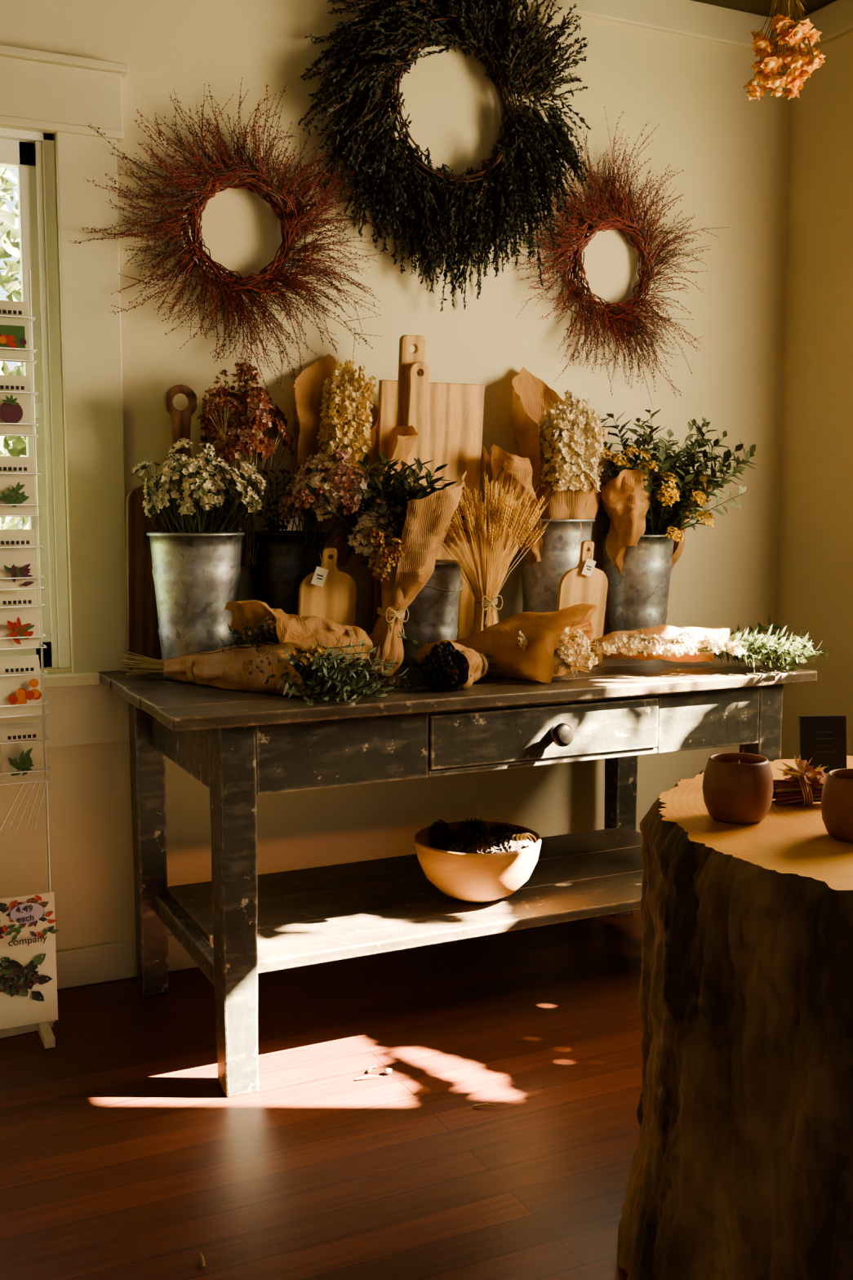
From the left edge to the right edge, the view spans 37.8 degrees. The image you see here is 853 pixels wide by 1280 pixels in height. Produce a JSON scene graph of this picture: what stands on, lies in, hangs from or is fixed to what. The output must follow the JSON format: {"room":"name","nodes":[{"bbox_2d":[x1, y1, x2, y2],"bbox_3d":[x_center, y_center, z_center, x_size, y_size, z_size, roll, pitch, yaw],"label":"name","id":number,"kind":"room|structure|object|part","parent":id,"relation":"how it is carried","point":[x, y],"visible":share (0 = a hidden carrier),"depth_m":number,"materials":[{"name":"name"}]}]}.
{"room":"shop","nodes":[
{"label":"shop","id":0,"kind":"room"},
{"bbox_2d":[0,909,644,1279],"bbox_3d":[0.366,1.183,1.165,4.390,0.100,5.190,-3,7,-25],"label":"floor","id":1,"kind":"structure","parent":0,"point":[124,1155],"depth_m":2.54,"materials":[{"name":"brown wood"}]},
{"bbox_2d":[0,270,58,1048],"bbox_3d":[-1.006,0.045,2.865,0.249,1.799,0.238,-3,7,-25],"label":"rack","id":2,"kind":"object","parent":1,"relation":"on","point":[28,1002],"visible":1,"depth_m":2.86,"materials":[{"name":"metal"}]},
{"bbox_2d":[200,1065,498,1268],"bbox_3d":[-0.201,0.995,2.392,0.326,0.011,0.754,4,8,36],"label":"debris","id":3,"kind":"object","parent":1,"relation":"on","point":[387,1071],"visible":1,"depth_m":2.73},
{"bbox_2d":[97,653,817,1097],"bbox_3d":[0.088,0.494,3.231,1.680,0.830,0.818,-3,7,-25],"label":"work table","id":4,"kind":"object","parent":1,"relation":"on","point":[241,744],"visible":0.83,"depth_m":2.92,"materials":[{"name":"paint"}]},
{"bbox_3d":[-0.712,0.512,3.198,0.077,0.802,0.077,-3,7,-25],"label":"leg","id":5,"kind":"part","parent":4,"relation":"part of","materials":[{"name":"paint"}]},
{"bbox_2d":[125,384,232,670],"bbox_3d":[-0.625,-0.280,3.156,0.270,0.720,0.086,-3,7,-25],"label":"cutting board","id":6,"kind":"object","parent":4,"relation":"on","point":[143,639],"visible":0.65,"depth_m":3.12,"materials":[{"name":"brown wood"}]},
{"bbox_2d":[146,531,245,680],"bbox_3d":[-0.567,-0.088,3.083,0.240,0.359,0.240,-3,7,-25],"label":"galvanized bucket","id":7,"kind":"object","parent":4,"relation":"on","point":[194,574],"visible":0.69,"depth_m":3.00,"materials":[{"name":"silver metal"}]},
{"bbox_2d":[129,437,266,538],"bbox_3d":[-0.560,-0.324,3.046,0.322,0.338,0.302,-3,7,-25],"label":"bouquet","id":8,"kind":"object","parent":7,"relation":"in","point":[209,472],"visible":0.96,"depth_m":2.98,"materials":[{"name":"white plant"}]},
{"bbox_3d":[-0.408,0.571,2.651,0.081,0.802,0.081,-3,7,-25],"label":"leg","id":9,"kind":"part","parent":4,"relation":"part of","materials":[{"name":"paint"}]},
{"bbox_2d":[120,635,417,706],"bbox_3d":[-0.410,0.053,2.822,0.782,0.132,0.312,2,6,17],"label":"bouquet","id":10,"kind":"object","parent":4,"relation":"on","point":[304,670],"visible":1,"depth_m":2.81,"materials":[{"name":"brown paper"}]},
{"bbox_2d":[248,530,325,612],"bbox_3d":[-0.360,-0.105,3.259,0.220,0.357,0.220,-3,7,-25],"label":"galvanized bucket","id":11,"kind":"object","parent":4,"relation":"on","point":[278,573],"visible":0.34,"depth_m":3.16,"materials":[{"name":"grey metal"}]},
{"bbox_2d":[197,362,294,566],"bbox_3d":[-0.463,-0.448,3.179,0.260,0.515,0.270,-3,7,-25],"label":"flower bouquet","id":12,"kind":"object","parent":11,"relation":"in","point":[242,426],"visible":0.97,"depth_m":3.12,"materials":[{"name":"brown plant"}]},
{"bbox_2d":[244,448,405,565],"bbox_3d":[-0.255,-0.336,3.163,0.301,0.298,0.416,-6,8,-42],"label":"bouquet","id":13,"kind":"object","parent":11,"relation":"in","point":[301,498],"visible":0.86,"depth_m":3.06,"materials":[{"name":"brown plant"}]},
{"bbox_2d":[293,352,419,568],"bbox_3d":[-0.195,-0.445,3.288,0.310,0.651,0.314,-3,7,-25],"label":"bouquet","id":14,"kind":"object","parent":11,"relation":"in","point":[334,410],"visible":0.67,"depth_m":3.21,"materials":[{"name":"kraft paper"},{"name":"yellow petals"},{"name":"pink petals"}]},
{"bbox_2d":[219,598,377,669],"bbox_3d":[-0.280,-0.004,2.981,0.442,0.207,0.202,-3,7,-25],"label":"flower bouquet","id":15,"kind":"object","parent":4,"relation":"on","point":[259,623],"visible":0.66,"depth_m":2.92,"materials":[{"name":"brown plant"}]},
{"bbox_2d":[297,547,356,671],"bbox_3d":[-0.245,-0.068,3.067,0.148,0.319,0.069,-3,7,-25],"label":"cutting board","id":16,"kind":"object","parent":4,"relation":"on","point":[328,593],"visible":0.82,"depth_m":3.05,"materials":[{"name":"brown wood"}]},
{"bbox_2d":[304,452,467,675],"bbox_3d":[-0.079,-0.195,3.132,0.362,0.554,0.423,2,6,15],"label":"bouquet","id":17,"kind":"object","parent":4,"relation":"on","point":[403,566],"visible":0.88,"depth_m":3.04,"materials":[{"name":"brown paper"}]},
{"bbox_2d":[402,360,430,499],"bbox_3d":[-0.034,-0.344,3.374,0.068,0.802,0.086,-3,7,-25],"label":"cutting board","id":18,"kind":"object","parent":4,"relation":"on","point":[419,386],"visible":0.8,"depth_m":3.32,"materials":[{"name":"brown wood"}]},
{"bbox_2d":[370,334,484,639],"bbox_3d":[0.004,-0.384,3.419,0.310,0.872,0.102,-3,7,-25],"label":"cutting board","id":19,"kind":"object","parent":4,"relation":"on","point":[455,411],"visible":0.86,"depth_m":3.40,"materials":[{"name":"brown wood"}]},
{"bbox_2d":[400,559,463,666],"bbox_3d":[-0.003,-0.075,3.356,0.214,0.277,0.210,-3,7,-25],"label":"galvanized bucket","id":20,"kind":"object","parent":4,"relation":"on","point":[433,618],"visible":0.44,"depth_m":3.28,"materials":[{"name":"metal"}]},
{"bbox_3d":[0.029,-0.164,3.320,0.117,0.064,0.224,4,8,36],"label":"bail handle","id":21,"kind":"part","parent":20,"relation":"part of","materials":[{"name":"metal"}]},
{"bbox_2d":[384,631,501,690],"bbox_3d":[0.062,0.041,2.979,0.228,0.134,0.394,3,7,23],"label":"bouquet","id":22,"kind":"object","parent":4,"relation":"on","point":[442,666],"visible":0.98,"depth_m":2.84,"materials":[{"name":"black plant"}]},
{"bbox_2d":[414,817,541,902],"bbox_3d":[0.128,0.552,3.107,0.316,0.180,0.316,-6,8,-43],"label":"wooden bowl","id":23,"kind":"object","parent":4,"relation":"on","point":[477,861],"visible":1,"depth_m":3.01,"materials":[{"name":"wood"},{"name":"dried pine cones"}]},
{"bbox_2d":[440,463,553,669],"bbox_3d":[0.160,-0.201,3.210,0.323,0.555,0.395,6,8,42],"label":"sheaf","id":24,"kind":"object","parent":4,"relation":"on","point":[508,515],"visible":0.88,"depth_m":3.19,"materials":[{"name":"yellow plant"}]},
{"bbox_2d":[448,606,598,682],"bbox_3d":[0.214,0.002,3.053,0.414,0.180,0.219,2,6,15],"label":"bouquet","id":25,"kind":"object","parent":4,"relation":"on","point":[540,646],"visible":0.98,"depth_m":3.01,"materials":[{"name":"brown paper"}]},
{"bbox_3d":[0.281,0.284,2.921,0.622,0.014,0.021,-3,7,-25],"label":"apron rail","id":26,"kind":"part","parent":4,"relation":"part of","materials":[{"name":"paint"}]},
{"bbox_3d":[0.283,0.214,2.910,0.614,0.122,0.024,-3,7,-25],"label":"drawer","id":27,"kind":"part","parent":4,"relation":"part of","materials":[{"name":"paint"}]},
{"bbox_2d":[519,518,595,613],"bbox_3d":[0.369,-0.155,3.581,0.226,0.387,0.226,-3,7,-25],"label":"galvanized bucket","id":28,"kind":"object","parent":4,"relation":"on","point":[562,539],"visible":0.38,"depth_m":3.48,"materials":[{"name":"grey metal"}]},
{"bbox_2d":[488,364,605,563],"bbox_3d":[0.310,-0.458,3.520,0.356,0.664,0.282,-3,7,-25],"label":"bouquet","id":29,"kind":"object","parent":28,"relation":"in","point":[555,441],"visible":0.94,"depth_m":3.47,"materials":[{"name":"beige plant"}]},
{"bbox_2d":[480,444,523,555],"bbox_3d":[0.209,-0.393,3.511,0.150,0.312,0.155,-3,7,-25],"label":"wrap","id":30,"kind":"object","parent":29,"relation":"attached to","point":[485,461],"visible":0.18,"depth_m":3.47,"materials":[{"name":"brown paper"}]},
{"bbox_3d":[0.310,0.218,2.882,0.056,0.056,0.052,-3,7,-25],"label":"drawer knob","id":31,"kind":"part","parent":4,"relation":"part of","materials":[{"name":"metal"}]},
{"bbox_2d":[556,540,608,640],"bbox_3d":[0.426,-0.108,3.401,0.150,0.328,0.070,-3,7,-25],"label":"cutting board","id":32,"kind":"object","parent":4,"relation":"on","point":[584,585],"visible":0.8,"depth_m":3.38,"materials":[{"name":"brown wood"}]},
{"bbox_2d":[591,428,610,638],"bbox_3d":[0.502,-0.304,3.721,0.170,0.649,0.065,-3,7,-25],"label":"cutting board","id":33,"kind":"object","parent":4,"relation":"on","point":[601,525],"visible":0.07,"depth_m":3.72,"materials":[{"name":"brown wood"}]},
{"bbox_3d":[0.596,0.446,3.818,0.076,0.802,0.077,-3,7,-25],"label":"leg","id":34,"kind":"part","parent":4,"relation":"part of","materials":[{"name":"paint"}]},
{"bbox_2d":[599,533,674,635],"bbox_3d":[0.623,-0.143,3.682,0.226,0.342,0.226,-3,7,-25],"label":"galvanized bucket","id":35,"kind":"object","parent":4,"relation":"on","point":[637,600],"visible":0.59,"depth_m":3.60,"materials":[{"name":"grey metal"}]},
{"bbox_2d":[598,444,673,575],"bbox_3d":[0.578,-0.371,3.569,0.269,0.370,0.236,-3,7,-25],"label":"bouquet","id":36,"kind":"object","parent":35,"relation":"in","point":[622,494],"visible":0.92,"depth_m":3.51,"materials":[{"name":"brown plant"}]},
{"bbox_2d":[598,408,755,569],"bbox_3d":[0.656,-0.431,3.660,0.622,0.499,0.454,2,6,20],"label":"flower bouquet","id":37,"kind":"object","parent":35,"relation":"in","point":[669,509],"visible":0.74,"depth_m":3.58,"materials":[{"name":"green plant"}]},
{"bbox_2d":[584,614,829,671],"bbox_3d":[0.678,0.016,3.162,0.692,0.136,0.297,-2,6,-18],"label":"bouquet","id":38,"kind":"object","parent":4,"relation":"on","point":[699,643],"visible":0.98,"depth_m":3.16,"materials":[{"name":"green plant"}]},
{"bbox_3d":[0.866,0.506,3.255,0.077,0.802,0.081,-3,7,-25],"label":"leg","id":39,"kind":"part","parent":4,"relation":"part of","materials":[{"name":"paint"}]},
{"bbox_2d":[617,755,852,1279],"bbox_3d":[0.829,0.659,1.996,1.029,0.766,1.063,-3,7,-25],"label":"table","id":40,"kind":"object","parent":1,"relation":"on","point":[741,1168],"visible":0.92,"depth_m":1.74,"materials":[{"name":"brown wood"}]},
{"bbox_2d":[702,752,773,824],"bbox_3d":[0.485,0.231,1.940,0.108,0.096,0.108,-3,7,-25],"label":"candle cup","id":41,"kind":"object","parent":40,"relation":"on","point":[738,788],"visible":1,"depth_m":1.90,"materials":[{"name":"ceramic"}]},
{"bbox_2d":[772,754,828,805],"bbox_3d":[0.618,0.234,2.037,0.109,0.086,0.087,-3,7,-25],"label":"bundle","id":42,"kind":"object","parent":40,"relation":"on","point":[800,787],"visible":0.91,"depth_m":2.02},
{"bbox_2d":[798,715,847,775],"bbox_3d":[0.710,0.192,2.227,0.086,0.113,0.040,-1,6,-5],"label":"sign","id":43,"kind":"object","parent":40,"relation":"on","point":[822,739],"visible":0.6,"depth_m":2.22,"materials":[{"name":"brown wood"}]},
{"bbox_2d":[820,768,852,843],"bbox_3d":[0.635,0.244,1.829,0.106,0.094,0.106,-3,7,-25],"label":"candle cup","id":44,"kind":"object","parent":40,"relation":"on","point":[837,797],"visible":1,"depth_m":1.80,"materials":[{"name":"ceramic"}]},
{"bbox_2d":[0,0,791,951],"bbox_3d":[-0.726,-0.492,3.288,4.390,2.780,0.120,-3,7,-25],"label":"wall","id":45,"kind":"structure","parent":0,"point":[732,150],"depth_m":3.54,"materials":[{"name":"paint"}]},
{"bbox_2d":[0,56,122,130],"bbox_3d":[-1.207,-1.306,2.885,0.990,0.145,0.032,-3,7,-25],"label":"header board","id":46,"kind":"object","parent":45,"relation":"attached to","point":[29,89],"visible":0.8,"depth_m":3.02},
{"bbox_2d":[0,115,123,142],"bbox_3d":[-1.201,-1.232,2.892,0.980,0.020,0.038,-3,7,-25],"label":"bead","id":47,"kind":"object","parent":46,"relation":"attached to","point":[6,122],"depth_m":3.02},
{"bbox_2d":[0,44,128,668],"bbox_3d":[-1.232,-0.660,2.999,1.025,1.495,0.170,-3,7,-25],"label":"window","id":48,"kind":"structure","parent":45,"relation":"in","point":[10,153],"depth_m":3.09,"materials":[{"name":"paint"}]},
{"bbox_3d":[-1.226,-1.180,2.949,0.600,0.060,0.035,-3,7,-25],"label":"sash rail","id":49,"kind":"part","parent":48,"relation":"part of","materials":[{"name":"paint"}]},
{"bbox_3d":[-1.226,0.048,3.080,0.600,0.070,0.035,-3,7,-25],"label":"bottom sash rail","id":50,"kind":"part","parent":48,"relation":"part of","materials":[{"name":"white wood"}]},
{"bbox_3d":[-0.980,-0.576,3.131,0.055,1.300,0.035,-3,7,-25],"label":"sash stile","id":51,"kind":"part","parent":48,"relation":"part of","materials":[{"name":"beige wood"}]},
{"bbox_3d":[-1.226,-0.564,3.015,0.600,0.040,0.045,-3,7,-25],"label":"sash meeting rail","id":52,"kind":"part","parent":48,"relation":"part of","materials":[{"name":"beige wood"}]},
{"bbox_2d":[35,141,58,668],"bbox_3d":[-0.951,-0.575,3.118,0.015,1.300,0.015,-3,7,-25],"label":"window frame","id":53,"kind":"object","parent":48,"relation":"attached to","point":[38,152],"visible":1,"depth_m":3.11,"materials":[{"name":"paint"}]},
{"bbox_2d":[0,684,129,748],"bbox_3d":[-1.203,0.206,3.055,0.945,0.160,0.020,-3,7,-25],"label":"sill","id":54,"kind":"structure","parent":45,"relation":"attached to","point":[91,714],"depth_m":3.20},
{"bbox_2d":[40,671,102,688],"bbox_3d":[-1.201,0.114,3.035,0.980,0.028,0.080,-3,7,-25],"label":"sill","id":55,"kind":"structure","parent":45,"relation":"attached to","point":[61,679],"depth_m":3.14,"materials":[{"name":"paint"}]},
{"bbox_2d":[54,132,129,673],"bbox_3d":[-0.841,-0.572,3.143,0.145,1.370,0.024,-3,7,-25],"label":"window casing","id":56,"kind":"structure","parent":45,"relation":"attached to","point":[89,270],"depth_m":3.13,"materials":[{"name":"paint"}]},
{"bbox_2d":[55,933,213,989],"bbox_3d":[-0.696,0.847,3.368,4.150,0.100,0.018,-3,7,-25],"label":"baseboard","id":57,"kind":"structure","parent":45,"relation":"attached to","point":[100,963],"depth_m":3.29,"materials":[{"name":"paint"}]},
{"bbox_2d":[74,77,400,399],"bbox_3d":[-0.457,-0.982,3.214,0.872,0.917,0.135,-3,7,-25],"label":"twig wreath","id":58,"kind":"object","parent":45,"relation":"attached to","point":[276,269],"visible":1,"depth_m":3.22,"materials":[{"name":"brown plant"}]},
{"bbox_2d":[297,0,596,311],"bbox_3d":[0.097,-1.397,3.370,0.914,0.982,0.275,-3,7,-25],"label":"wreath","id":59,"kind":"object","parent":45,"relation":"attached to","point":[435,225],"visible":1,"depth_m":3.41,"materials":[{"name":"green plant"}]},
{"bbox_2d":[497,106,728,408],"bbox_3d":[0.560,-1.124,3.673,0.860,0.853,0.159,-3,7,-25],"label":"twig wreath","id":60,"kind":"object","parent":45,"relation":"attached to","point":[617,215],"visible":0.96,"depth_m":3.71,"materials":[{"name":"brown plant"}]},
{"bbox_2d":[515,0,788,54],"bbox_3d":[-0.695,-1.818,3.081,4.150,0.100,0.022,-3,7,-25],"label":"trim","id":61,"kind":"structure","parent":45,"relation":"attached to","point":[689,18],"depth_m":3.77,"materials":[{"name":"paint"}]},
{"bbox_2d":[692,0,836,21],"bbox_3d":[0.366,-1.681,0.859,4.390,0.100,5.190,-3,7,-25],"label":"ceiling","id":62,"kind":"structure","parent":0,"point":[762,7],"depth_m":3.82,"materials":[{"name":"paint"}]},
{"bbox_2d":[742,0,825,101],"bbox_3d":[0.915,-1.635,3.165,0.189,0.482,0.198,0,6,0],"label":"dried flowers","id":63,"kind":"object","parent":62,"relation":"hanging from","point":[771,62],"visible":1,"depth_m":3.15,"materials":[{"name":"plant"}]},
{"bbox_2d":[775,29,852,759],"bbox_3d":[2.319,-0.341,1.873,0.120,2.780,5.070,-3,7,-25],"label":"wall","id":64,"kind":"structure","parent":0,"point":[815,572],"depth_m":3.95,"materials":[{"name":"paint"}]},
{"bbox_2d":[794,0,852,52],"bbox_3d":[2.233,-1.675,1.744,0.022,0.100,4.928,-3,7,-25],"label":"trim","id":65,"kind":"structure","parent":64,"relation":"attached to","point":[835,19],"depth_m":3.80,"materials":[{"name":"paint"}]},
{"label":"outside","id":66,"kind":"structure","parent":0,"visible":0},
{"bbox_3d":[-1.208,0.853,7.311,32.000,0.050,38.000,-3,7,-25],"label":"ground","id":67,"kind":"structure","parent":66,"visible":0},
{"bbox_2d":[0,166,28,529],"bbox_3d":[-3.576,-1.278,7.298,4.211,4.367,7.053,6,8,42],"label":"window pane","id":68,"kind":"object","parent":67,"relation":"on","point":[10,283],"visible":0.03,"depth_m":7.95,"materials":[{"name":"clear glass"}]}
]}

